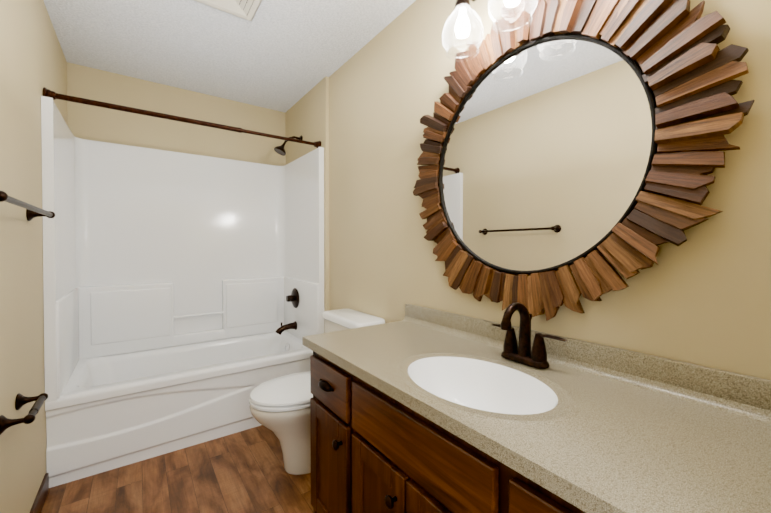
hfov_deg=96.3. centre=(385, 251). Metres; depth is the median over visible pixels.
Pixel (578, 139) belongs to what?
sunburst mirror
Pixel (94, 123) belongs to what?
wall
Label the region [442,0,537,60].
sconce
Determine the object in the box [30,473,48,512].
baseboard
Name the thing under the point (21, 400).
paper holder
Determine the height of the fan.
0.018 m
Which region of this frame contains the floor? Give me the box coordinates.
[41,425,312,512]
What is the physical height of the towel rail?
0.062 m
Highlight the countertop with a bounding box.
[302,319,770,512]
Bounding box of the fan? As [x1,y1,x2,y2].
[194,0,261,20]
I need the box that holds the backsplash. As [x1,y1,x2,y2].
[404,304,770,418]
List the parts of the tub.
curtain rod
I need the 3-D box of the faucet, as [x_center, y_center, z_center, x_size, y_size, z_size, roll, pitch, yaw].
[0.425,0.265,1.113,0.153,0.199,0.268,-1,1,-36]
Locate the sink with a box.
[382,347,585,430]
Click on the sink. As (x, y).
(509, 397)
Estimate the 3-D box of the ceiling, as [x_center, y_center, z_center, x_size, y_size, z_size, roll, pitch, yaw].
[-0.315,-1.277,1.083,1.720,0.050,4.330,-1,1,-36]
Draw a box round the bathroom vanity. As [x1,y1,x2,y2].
[302,343,601,512]
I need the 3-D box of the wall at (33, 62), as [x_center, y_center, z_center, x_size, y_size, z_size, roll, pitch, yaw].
[-0.972,-0.026,0.626,0.100,2.440,4.330,-1,1,-36]
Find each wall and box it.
[0,0,67,512]
[67,62,285,165]
[285,0,770,379]
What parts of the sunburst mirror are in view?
glass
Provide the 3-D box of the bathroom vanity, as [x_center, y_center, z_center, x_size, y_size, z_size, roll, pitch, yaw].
[0.284,0.796,1.065,0.598,0.785,1.348,-1,1,-36]
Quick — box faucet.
[486,303,569,370]
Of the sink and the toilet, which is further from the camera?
the toilet
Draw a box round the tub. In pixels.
[41,87,323,487]
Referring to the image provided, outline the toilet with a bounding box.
[249,309,384,474]
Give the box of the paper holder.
[0,393,47,434]
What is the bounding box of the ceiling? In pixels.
[43,0,415,112]
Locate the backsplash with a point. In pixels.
(741, 392)
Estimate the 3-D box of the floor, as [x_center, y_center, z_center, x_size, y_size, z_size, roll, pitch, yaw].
[-0.315,1.213,1.116,1.720,0.050,4.330,-1,1,-36]
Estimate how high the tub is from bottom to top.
2.130 m
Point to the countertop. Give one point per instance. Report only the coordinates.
(620, 445)
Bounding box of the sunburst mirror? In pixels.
[413,0,754,320]
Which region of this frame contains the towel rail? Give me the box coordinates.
[0,191,54,220]
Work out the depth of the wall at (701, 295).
1.52 m

